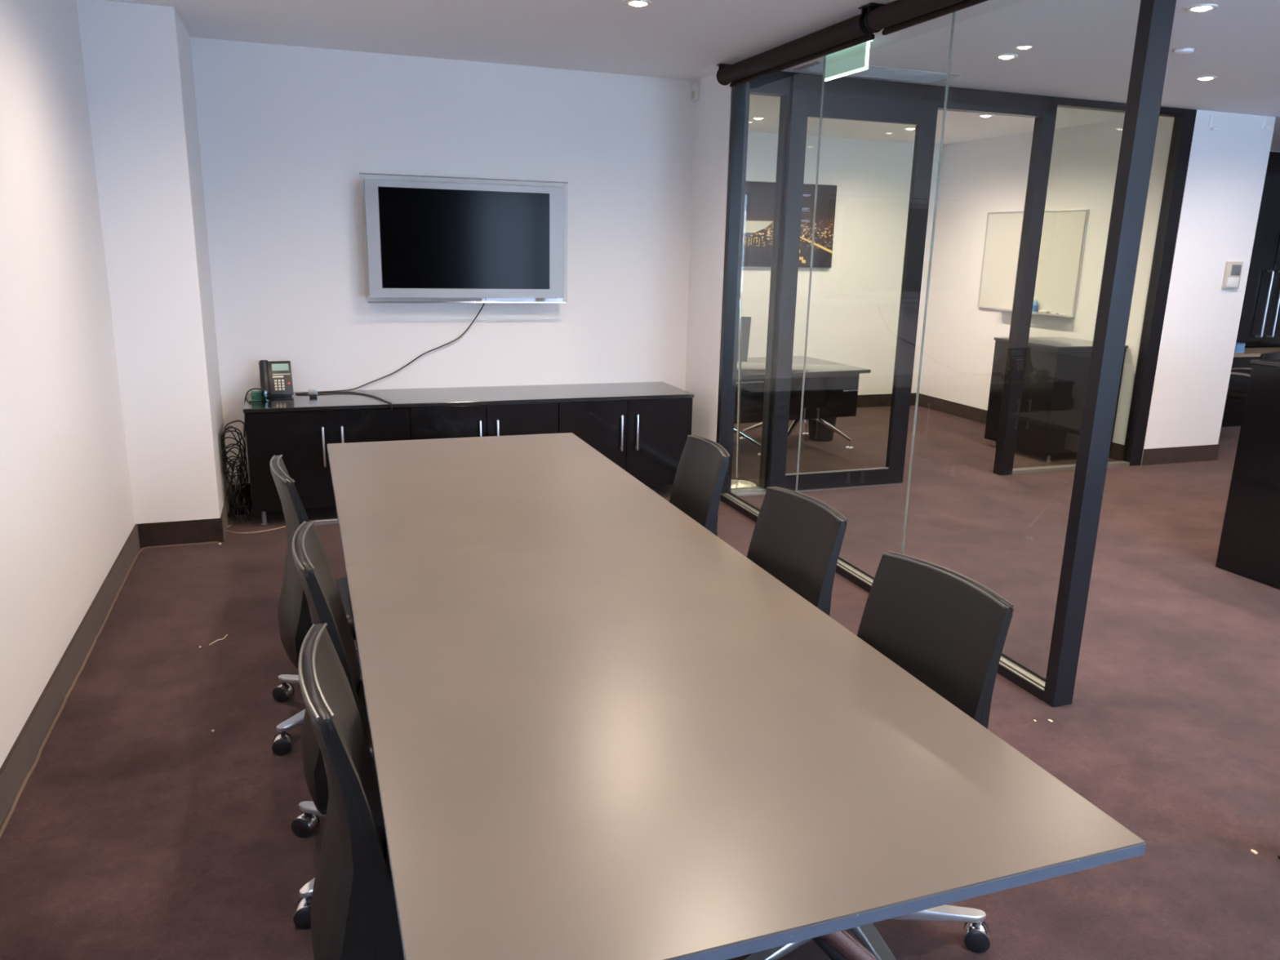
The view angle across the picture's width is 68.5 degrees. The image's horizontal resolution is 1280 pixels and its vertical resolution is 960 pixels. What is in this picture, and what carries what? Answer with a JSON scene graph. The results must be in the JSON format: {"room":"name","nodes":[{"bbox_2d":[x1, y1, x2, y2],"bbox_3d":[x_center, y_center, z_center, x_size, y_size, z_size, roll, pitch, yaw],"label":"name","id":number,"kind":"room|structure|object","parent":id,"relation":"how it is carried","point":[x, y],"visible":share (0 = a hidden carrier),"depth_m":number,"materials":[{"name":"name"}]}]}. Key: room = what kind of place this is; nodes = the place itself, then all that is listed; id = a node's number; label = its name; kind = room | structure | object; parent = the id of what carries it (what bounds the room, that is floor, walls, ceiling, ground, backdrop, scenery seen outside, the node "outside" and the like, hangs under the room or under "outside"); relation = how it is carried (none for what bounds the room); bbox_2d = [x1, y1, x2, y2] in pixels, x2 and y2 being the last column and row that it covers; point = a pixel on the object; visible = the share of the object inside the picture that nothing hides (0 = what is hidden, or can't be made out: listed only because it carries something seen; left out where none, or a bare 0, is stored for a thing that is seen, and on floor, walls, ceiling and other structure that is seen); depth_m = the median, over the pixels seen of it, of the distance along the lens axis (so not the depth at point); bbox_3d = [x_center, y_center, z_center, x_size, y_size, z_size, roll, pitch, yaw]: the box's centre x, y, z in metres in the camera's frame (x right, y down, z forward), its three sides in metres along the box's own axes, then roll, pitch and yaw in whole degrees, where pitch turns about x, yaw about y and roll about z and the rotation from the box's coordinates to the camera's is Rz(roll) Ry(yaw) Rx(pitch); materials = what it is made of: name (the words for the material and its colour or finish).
{"room":"office","nodes":[
{"label":"office","id":0,"kind":"room"},
{"bbox_2d":[0,0,135,768],"bbox_3d":[-1.438,-0.001,1.118,0.120,2.789,8.202,-4,15,-19],"label":"wall","id":1,"kind":"structure","parent":0,"point":[67,515],"depth_m":3.65,"materials":[{"name":"white paint"}]},
{"bbox_2d":[0,524,218,837],"bbox_3d":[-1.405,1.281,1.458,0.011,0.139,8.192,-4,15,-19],"label":"baseboard","id":2,"kind":"structure","parent":1,"relation":"attached to","point":[18,762],"depth_m":3.43,"materials":[{"name":"wood"}]},
{"bbox_2d":[76,0,228,524],"bbox_3d":[-2.754,-1.090,5.323,0.548,2.789,0.886,-4,15,-19],"label":"wall column","id":3,"kind":"structure","parent":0,"point":[137,57],"depth_m":4.92,"materials":[{"name":"white paint"}]},
{"bbox_2d":[137,518,224,547],"bbox_3d":[-2.568,0.297,5.261,0.428,0.139,0.011,-4,15,-19],"label":"baseboard","id":4,"kind":"structure","parent":3,"relation":"attached to","point":[201,531],"depth_m":5.25,"materials":[{"name":"wood"}]},
{"bbox_2d":[190,36,695,484],"bbox_3d":[-1.143,-1.296,6.292,3.153,2.789,0.100,-4,15,-19],"label":"wall","id":5,"kind":"structure","parent":0,"point":[286,134],"depth_m":6.04,"materials":[{"name":"white paint"}]},
{"bbox_2d":[220,484,232,540],"bbox_3d":[-2.505,0.189,5.693,0.011,0.139,0.786,-4,15,-19],"label":"baseboard","id":6,"kind":"structure","parent":5,"relation":"attached to","point":[224,516],"depth_m":5.59,"materials":[{"name":"wood"}]},
{"bbox_2d":[231,483,251,505],"bbox_3d":[-1.154,0.002,6.565,3.132,0.139,0.011,-4,15,-19],"label":"baseboard","id":7,"kind":"structure","parent":5,"relation":"attached to","point":[247,491],"depth_m":6.07,"materials":[{"name":"carpet"}]},
{"bbox_2d":[359,173,568,302],"bbox_3d":[-1.122,-1.547,6.087,1.310,0.776,0.163,-4,15,-19],"label":"television","id":8,"kind":"object","parent":5,"relation":"attached to","point":[424,239],"visible":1,"depth_m":6.02,"materials":[{"name":"silver metal"}]},
{"bbox_2d":[295,297,486,394],"bbox_3d":[-1.609,-0.888,6.113,1.233,0.612,0.075,-4,15,-20],"label":"power cable","id":9,"kind":"object","parent":8,"relation":"hanging from","point":[485,298],"visible":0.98,"depth_m":6.20,"materials":[{"name":"black plastic"}]},
{"bbox_2d":[0,404,1279,959],"bbox_3d":[4.364,0.593,5.187,13.626,0.080,11.656,-4,15,-19],"label":"floor","id":10,"kind":"structure","parent":0,"point":[139,829],"depth_m":3.42,"materials":[{"name":"brown carpet"}]},
{"bbox_2d":[220,420,250,522],"bbox_3d":[-2.448,-0.063,5.702,0.131,0.595,0.297,-4,15,-19],"label":"cable bundle","id":11,"kind":"object","parent":10,"relation":"on","point":[240,477],"visible":1,"depth_m":5.62,"materials":[{"name":"black plastic"}]},
{"bbox_2d":[226,524,285,533],"bbox_3d":[-2.240,0.278,5.635,0.468,0.007,0.205,-6,16,-26],"label":"cable","id":12,"kind":"object","parent":10,"relation":"on","point":[229,525],"visible":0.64,"depth_m":5.52,"materials":[{"name":"beige plastic"}]},
{"bbox_2d":[270,454,361,755],"bbox_3d":[-0.985,0.397,3.338,0.694,0.955,0.701,-5,16,-25],"label":"chair","id":13,"kind":"object","parent":10,"relation":"on","point":[295,621],"visible":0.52,"depth_m":3.14,"materials":[{"name":"black metal"}]},
{"bbox_2d":[272,733,291,743],"bbox_3d":[-1.211,0.892,3.180,0.060,0.060,0.039,-3,15,-17],"label":"caster wheel","id":14,"kind":"object","parent":13,"relation":"attached to","point":[278,738],"depth_m":3.16,"materials":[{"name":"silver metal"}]},
{"bbox_2d":[276,683,293,699],"bbox_3d":[-1.343,0.799,3.539,0.060,0.060,0.039,6,15,17],"label":"caster wheel","id":15,"kind":"object","parent":13,"relation":"attached to","point":[284,691],"depth_m":3.52,"materials":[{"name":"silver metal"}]},
{"bbox_2d":[309,518,338,525],"bbox_3d":[-1.913,0.253,5.708,0.312,0.036,0.030,-4,15,-19],"label":"bar","id":16,"kind":"object","parent":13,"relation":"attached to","point":[332,521],"visible":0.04,"depth_m":5.70,"materials":[{"name":"silver metal"}]},
{"bbox_2d":[244,400,410,525],"bbox_3d":[-1.939,-0.138,5.895,0.932,0.702,0.601,-4,15,-19],"label":"base cabinet","id":17,"kind":"object","parent":10,"relation":"on","point":[302,438],"visible":0.59,"depth_m":5.58,"materials":[{"name":"black"}]},
{"bbox_2d":[243,382,693,413],"bbox_3d":[-1.058,-0.552,6.134,2.810,0.024,0.595,-4,15,-19],"label":"countertop","id":18,"kind":"structure","parent":17,"relation":"on","point":[489,395],"depth_m":6.03,"materials":[{"name":"black"}]},
{"bbox_2d":[244,387,261,437],"bbox_3d":[-2.397,-0.418,5.809,0.029,0.296,0.140,14,19,42],"label":"cable","id":19,"kind":"object","parent":18,"relation":"on","point":[249,390],"visible":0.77,"depth_m":5.79,"materials":[{"name":"black plastic"}]},
{"bbox_2d":[248,390,269,403],"bbox_3d":[-2.289,-0.501,5.639,0.115,0.062,0.075,-5,15,-22],"label":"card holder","id":20,"kind":"object","parent":18,"relation":"on","point":[261,390],"visible":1,"depth_m":5.65,"materials":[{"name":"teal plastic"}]},
{"bbox_2d":[258,360,293,397],"bbox_3d":[-2.247,-0.628,5.805,0.185,0.230,0.150,-5,15,-23],"label":"desk phone","id":21,"kind":"object","parent":18,"relation":"on","point":[276,376],"visible":1,"depth_m":5.81,"materials":[{"name":"black plastic"}]},
{"bbox_2d":[308,388,317,397],"bbox_3d":[-2.031,-0.540,5.837,0.054,0.052,0.026,-3,15,-15],"label":"place card","id":22,"kind":"object","parent":18,"relation":"on","point":[313,393],"visible":1,"depth_m":5.83,"materials":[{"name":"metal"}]},
{"bbox_2d":[297,391,392,408],"bbox_3d":[-1.789,-0.509,5.889,0.724,0.040,0.218,7,15,21],"label":"cable","id":23,"kind":"object","parent":18,"relation":"on","point":[341,392],"visible":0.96,"depth_m":5.96,"materials":[{"name":"black plastic"}]},
{"bbox_2d":[291,520,374,928],"bbox_3d":[-0.621,0.601,2.560,0.686,0.955,0.697,-3,15,-18],"label":"chair","id":24,"kind":"object","parent":10,"relation":"on","point":[312,562],"visible":0.33,"depth_m":2.37,"materials":[{"name":"black leather"}]},
{"bbox_2d":[293,897,311,915],"bbox_3d":[-0.848,1.099,2.391,0.060,0.060,0.039,-2,15,-13],"label":"caster wheel","id":25,"kind":"object","parent":24,"relation":"attached to","point":[303,905],"depth_m":2.37,"materials":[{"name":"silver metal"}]},
{"bbox_2d":[297,812,317,833],"bbox_3d":[-0.979,1.006,2.750,0.060,0.060,0.039,6,15,17],"label":"caster wheel","id":26,"kind":"object","parent":24,"relation":"attached to","point":[306,822],"depth_m":2.73,"materials":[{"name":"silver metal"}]},
{"bbox_2d":[297,622,404,959],"bbox_3d":[-0.405,0.770,1.909,0.705,0.955,0.679,-4,15,-19],"label":"chair","id":27,"kind":"object","parent":10,"relation":"on","point":[354,916],"visible":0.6,"depth_m":1.63,"materials":[{"name":"black leather"}]},
{"bbox_2d":[408,402,558,439],"bbox_3d":[-1.059,-0.195,6.203,0.932,0.702,0.601,-4,15,-19],"label":"base cabinet","id":28,"kind":"object","parent":10,"relation":"on","point":[542,418],"visible":0.23,"depth_m":5.89,"materials":[{"name":"black"}]},
{"bbox_2d":[558,397,693,485],"bbox_3d":[-0.179,-0.252,6.511,0.932,0.702,0.601,-4,15,-19],"label":"base cabinet","id":29,"kind":"object","parent":10,"relation":"on","point":[646,438],"visible":0.48,"depth_m":6.26,"materials":[{"name":"black wood"}]},
{"bbox_2d":[669,435,729,537],"bbox_3d":[0.024,0.329,3.702,0.678,0.955,0.708,-3,15,-16],"label":"chair","id":30,"kind":"object","parent":10,"relation":"on","point":[701,470],"visible":0.16,"depth_m":3.66,"materials":[{"name":"black leather"}]},
{"bbox_2d":[327,432,1146,959],"bbox_3d":[-0.327,0.578,3.123,1.210,0.740,3.610,-4,15,-19],"label":"conference table","id":31,"kind":"object","parent":10,"relation":"on","point":[600,728],"visible":0.98,"depth_m":1.87,"materials":[{"name":"beige laminate"}]},
{"bbox_2d":[730,210,756,488],"bbox_3d":[0.733,-0.895,6.638,0.280,1.930,0.280,-4,15,-19],"label":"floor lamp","id":32,"kind":"object","parent":10,"relation":"on","point":[736,483],"visible":0.5,"depth_m":6.74,"materials":[{"name":"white metal"}]},
{"bbox_2d":[746,485,847,616],"bbox_3d":[0.313,0.536,2.909,0.695,0.955,0.708,-5,15,-23],"label":"chair","id":33,"kind":"object","parent":10,"relation":"on","point":[797,539],"visible":0.14,"depth_m":2.86,"materials":[{"name":"black leather"}]},
{"bbox_2d":[733,355,871,455],"bbox_3d":[1.042,-0.622,8.039,1.672,0.730,1.000,-5,15,-24],"label":"office desk","id":34,"kind":"object","parent":10,"relation":"on","point":[830,388],"visible":0.45,"depth_m":7.73,"materials":[{"name":"black wood"}]},
{"bbox_2d":[736,316,751,368],"bbox_3d":[0.731,-1.132,7.701,0.320,0.408,0.184,5,15,15],"label":"monitor","id":35,"kind":"object","parent":34,"relation":"on","point":[745,321],"visible":0.23,"depth_m":7.68,"materials":[{"name":"grey plastic"}]},
{"bbox_2d":[808,417,836,441],"bbox_3d":[1.658,-0.528,8.564,0.298,0.322,0.298,-4,15,-19],"label":"waste bin","id":36,"kind":"object","parent":10,"relation":"on","point":[817,432],"visible":0.35,"depth_m":8.49,"materials":[{"name":"black plastic"}]},
{"bbox_2d":[743,551,1013,959],"bbox_3d":[0.515,0.709,2.238,0.709,0.955,0.694,-6,16,-26],"label":"chair","id":37,"kind":"object","parent":10,"relation":"on","point":[942,626],"visible":0.33,"depth_m":2.24,"materials":[{"name":"black leather"}]},
{"bbox_2d":[964,921,989,937],"bbox_3d":[0.848,1.147,2.365,0.060,0.060,0.039,6,15,17],"label":"hood","id":38,"kind":"object","parent":37,"relation":"attached to","point":[971,930],"depth_m":2.35,"materials":[{"name":"silver metal"}]},
{"bbox_2d":[715,0,1176,706],"bbox_3d":[1.131,-0.858,4.771,0.094,2.788,3.222,-4,15,-19],"label":"glass wall","id":39,"kind":"structure","parent":10,"relation":"on","point":[1156,17],"depth_m":3.44,"materials":[{"name":"black"}]},
{"bbox_2d":[984,336,1128,462],"bbox_3d":[3.593,-0.722,8.191,0.733,0.968,0.773,-4,15,-19],"label":"base cabinet","id":40,"kind":"object","parent":10,"relation":"on","point":[1056,371],"visible":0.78,"depth_m":7.85,"materials":[{"name":"black"}]},
{"bbox_2d":[1215,359,1279,590],"bbox_3d":[4.435,0.165,4.329,1.617,1.172,2.457,-4,15,-19],"label":"cabinet","id":41,"kind":"object","parent":10,"relation":"on","point":[1249,547],"depth_m":5.05,"materials":[{"name":"black wood"}]},
{"bbox_2d":[1250,359,1279,367],"bbox_3d":[4.449,-0.393,4.188,1.617,0.021,2.457,-4,15,-19],"label":"countertop","id":42,"kind":"structure","parent":41,"relation":"on","point":[1271,362],"depth_m":4.98,"materials":[{"name":"black"}]},
{"bbox_2d":[1221,347,1279,426],"bbox_3d":[6.470,-0.995,9.984,2.300,0.755,0.490,-4,15,-19],"label":"desk","id":43,"kind":"object","parent":10,"relation":"on","point":[1233,410],"visible":0.02,"depth_m":9.67,"materials":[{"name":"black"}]},
{"bbox_2d":[1234,342,1245,353],"bbox_3d":[6.116,-1.361,9.654,0.124,0.100,0.124,-4,15,-19],"label":"tissue box","id":44,"kind":"object","parent":43,"relation":"on","point":[1239,347],"visible":0.5,"depth_m":9.60,"materials":[{"name":"blue cardboard"}]},
{"bbox_2d":[1226,351,1279,400],"bbox_3d":[5.681,-0.805,8.944,0.586,0.861,0.491,-10,18,-38],"label":"chair","id":45,"kind":"object","parent":10,"relation":"on","point":[1237,393],"visible":0.2,"depth_m":8.74,"materials":[{"name":"black leather"}]},
{"bbox_2d":[108,0,1279,151],"bbox_3d":[4.431,-2.198,4.484,13.626,0.100,11.656,-4,15,-19],"label":"ceiling","id":46,"kind":"structure","parent":0,"point":[1075,49],"depth_m":5.11,"materials":[{"name":"white paint"}]},
{"bbox_2d":[624,0,651,7],"bbox_3d":[-0.009,-2.217,4.376,0.128,0.016,0.128,-4,15,-19],"label":"recessed light","id":47,"kind":"object","parent":46,"relation":"in","point":[636,3],"visible":1,"depth_m":4.36,"materials":[{"name":"white plastic"}]},
{"bbox_2d":[751,116,765,119],"bbox_3d":[1.032,-3.153,8.196,0.128,0.016,0.128,-4,15,-19],"label":"recessed light","id":48,"kind":"object","parent":46,"relation":"in","point":[752,117],"visible":1,"depth_m":8.16,"materials":[{"name":"white plastic"}]},
{"bbox_2d":[716,4,875,87],"bbox_3d":[0.794,-2.322,5.109,0.108,0.130,1.660,-4,15,-19],"label":"roller blind","id":49,"kind":"object","parent":46,"relation":"attached to","point":[851,32],"visible":0.85,"depth_m":4.94,"materials":[{"name":"black fabric"}]},
{"bbox_2d":[824,40,872,81],"bbox_3d":[1.148,-2.334,5.233,0.040,0.151,0.453,-4,15,-19],"label":"exit sign","id":50,"kind":"object","parent":46,"relation":"hanging from","point":[853,60],"visible":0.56,"depth_m":5.21,"materials":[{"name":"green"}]},
{"bbox_2d":[792,60,961,83],"bbox_3d":[1.506,-2.580,5.956,1.040,0.013,0.320,-4,15,-19],"label":"ceiling vent","id":51,"kind":"object","parent":46,"relation":"in","point":[876,72],"visible":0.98,"depth_m":5.94,"materials":[{"name":"grey metal"}]},
{"bbox_2d":[903,127,915,129],"bbox_3d":[2.490,-3.233,8.651,0.128,0.016,0.128,-4,15,-19],"label":"recessed light","id":52,"kind":"object","parent":46,"relation":"in","point":[905,128],"visible":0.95,"depth_m":8.63,"materials":[{"name":"white plastic"}]},
{"bbox_2d":[864,0,988,35],"bbox_3d":[1.325,-1.946,3.664,0.108,0.130,1.500,-4,15,-19],"label":"roller blind","id":53,"kind":"object","parent":46,"relation":"attached to","point":[896,15],"visible":1,"depth_m":4.08,"materials":[{"name":"black fabric"}]},
{"bbox_2d":[977,114,993,117],"bbox_3d":[2.842,-2.992,7.726,0.128,0.016,0.128,-4,15,-19],"label":"recessed light","id":54,"kind":"object","parent":46,"relation":"in","point":[979,115],"visible":1,"depth_m":7.69,"materials":[{"name":"white plastic"}]},
{"bbox_2d":[994,53,1017,59],"bbox_3d":[2.097,-2.418,5.377,0.128,0.016,0.128,-4,15,-19],"label":"recessed light","id":55,"kind":"object","parent":46,"relation":"in","point":[1003,56],"visible":1,"depth_m":5.36,"materials":[{"name":"white plastic"}]},
{"bbox_2d":[1172,47,1195,54],"bbox_3d":[2.953,-2.326,5.101,0.116,0.022,0.116,-4,15,-19],"label":"smoke detector","id":56,"kind":"object","parent":46,"relation":"attached to","point":[1184,51],"visible":1,"depth_m":5.07,"materials":[{"name":"white paint"}]},
{"bbox_2d":[1185,3,1217,12],"bbox_3d":[2.526,-2.119,4.227,0.128,0.016,0.128,-4,15,-19],"label":"recessed light","id":57,"kind":"object","parent":46,"relation":"in","point":[1199,7],"visible":1,"depth_m":4.21,"materials":[{"name":"white plastic"}]},
{"bbox_2d":[1194,75,1217,80],"bbox_3d":[3.541,-2.511,5.882,0.128,0.016,0.128,-4,15,-19],"label":"recessed light","id":58,"kind":"object","parent":46,"relation":"in","point":[1202,77],"visible":1,"depth_m":5.86,"materials":[{"name":"white plastic"}]},
{"bbox_2d":[684,72,731,441],"bbox_3d":[0.063,-1.619,7.691,0.100,2.789,3.159,-4,15,-19],"label":"wall","id":59,"kind":"structure","parent":0,"point":[713,108],"depth_m":6.42,"materials":[{"name":"white paint"}]},
{"bbox_2d":[691,82,699,101],"bbox_3d":[0.378,-2.641,6.390,0.040,0.110,0.065,-4,15,-19],"label":"sensor","id":60,"kind":"object","parent":59,"relation":"attached to","point":[695,86],"visible":1,"depth_m":6.37,"materials":[{"name":"white plastic"}]},
{"bbox_2d":[740,131,940,395],"bbox_3d":[1.419,-2.103,9.740,3.867,2.789,0.100,-4,15,-19],"label":"wall","id":61,"kind":"structure","parent":0,"point":[855,302],"depth_m":9.92,"materials":[{"name":"white paint"}]},
{"bbox_2d":[742,181,836,267],"bbox_3d":[1.364,-2.583,9.520,1.365,0.825,0.036,-4,15,-19],"label":"picture","id":62,"kind":"object","parent":61,"relation":"attached to","point":[759,201],"visible":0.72,"depth_m":9.55,"materials":[{"name":"black"}]},
{"bbox_2d":[856,392,916,407],"bbox_3d":[1.360,-0.802,9.996,3.767,0.139,0.011,-4,15,-19],"label":"baseboard","id":63,"kind":"structure","parent":61,"relation":"attached to","point":[867,400],"depth_m":10.44,"materials":[{"name":"wood"}]},
{"bbox_2d":[728,71,1275,493],"bbox_3d":[2.811,-1.396,7.064,4.635,2.789,0.090,-4,15,-19],"label":"wall","id":64,"kind":"structure","parent":0,"point":[1227,167],"depth_m":7.43,"materials":[{"name":"white paint"}]},
{"bbox_2d":[733,74,939,496],"bbox_3d":[1.347,-1.273,6.476,1.365,2.770,0.052,-4,15,-19],"label":"sliding door","id":65,"kind":"structure","parent":64,"relation":"in","point":[844,99],"depth_m":6.43,"materials":[{"name":"black metal"}]},
{"bbox_2d":[1141,444,1219,465],"bbox_3d":[4.592,-0.215,7.970,0.847,0.139,0.011,-4,15,-19],"label":"baseboard","id":66,"kind":"structure","parent":64,"relation":"attached to","point":[1203,452],"depth_m":7.96,"materials":[{"name":"wood"}]},
{"bbox_2d":[1208,116,1217,130],"bbox_3d":[4.420,-2.747,7.234,0.065,0.100,0.035,-4,15,-19],"label":"wall bracket","id":67,"kind":"object","parent":64,"relation":"attached to","point":[1210,128],"visible":1,"depth_m":7.24,"materials":[{"name":"white paint"}]},
{"bbox_2d":[1222,261,1243,288],"bbox_3d":[4.843,-1.671,7.673,0.170,0.220,0.028,-4,15,-19],"label":"thermostat","id":68,"kind":"object","parent":64,"relation":"attached to","point":[1233,272],"visible":1,"depth_m":7.66,"materials":[{"name":"beige plastic"}]},
{"bbox_2d":[1261,115,1271,128],"bbox_3d":[4.949,-2.825,7.408,0.065,0.100,0.035,-4,15,-19],"label":"wall bracket","id":69,"kind":"object","parent":64,"relation":"attached to","point":[1264,126],"visible":1,"depth_m":7.41,"materials":[{"name":"white paint"}]},
{"bbox_2d":[919,115,1173,444],"bbox_3d":[3.709,-1.851,8.957,0.100,2.789,2.979,-4,15,-19],"label":"wall","id":70,"kind":"structure","parent":0,"point":[978,178],"depth_m":9.14,"materials":[{"name":"white paint"}]},
{"bbox_2d":[917,393,1124,461],"bbox_3d":[3.626,-0.563,9.262,0.011,0.139,2.958,-4,15,-19],"label":"baseboard","id":71,"kind":"structure","parent":70,"relation":"attached to","point":[959,410],"depth_m":9.90,"materials":[{"name":"wood"}]},
{"bbox_2d":[977,208,1089,317],"bbox_3d":[3.637,-2.051,8.845,0.085,0.932,1.290,-4,15,-19],"label":"whiteboard","id":72,"kind":"object","parent":70,"relation":"attached to","point":[1064,233],"visible":0.91,"depth_m":8.67,"materials":[{"name":"white plastic"}]},
{"bbox_2d":[995,307,1072,317],"bbox_3d":[3.674,-1.569,8.797,0.063,0.022,0.940,-4,15,-19],"label":"tray","id":73,"kind":"object","parent":72,"relation":"on","point":[1068,313],"depth_m":8.59,"materials":[{"name":"silver metal"}]},
{"bbox_2d":[1031,297,1038,311],"bbox_3d":[3.682,-1.631,8.767,0.062,0.137,0.062,-4,15,-19],"label":"bottle","id":74,"kind":"object","parent":72,"relation":"on","point":[1035,304],"visible":0.76,"depth_m":8.74,"materials":[{"name":"blue plastic"}]},
{"bbox_2d":[1038,310,1049,313],"bbox_3d":[3.724,-1.548,8.662,0.040,0.030,0.100,-4,15,-19],"label":"eraser","id":75,"kind":"object","parent":72,"relation":"on","point":[1039,311],"visible":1,"depth_m":8.64,"materials":[{"name":"white plastic"}]},
{"bbox_3d":[6.813,-2.111,10.285,5.119,2.789,0.100,-4,15,-19],"label":"wall","id":76,"kind":"structure","parent":0,"visible":0},
{"bbox_2d":[1235,151,1279,347],"bbox_3d":[6.380,-2.052,10.017,4.079,2.765,0.124,-4,15,-19],"label":"wall cabinet","id":77,"kind":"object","parent":76,"relation":"in","point":[1259,326],"depth_m":10.11,"materials":[{"name":"black wood"}]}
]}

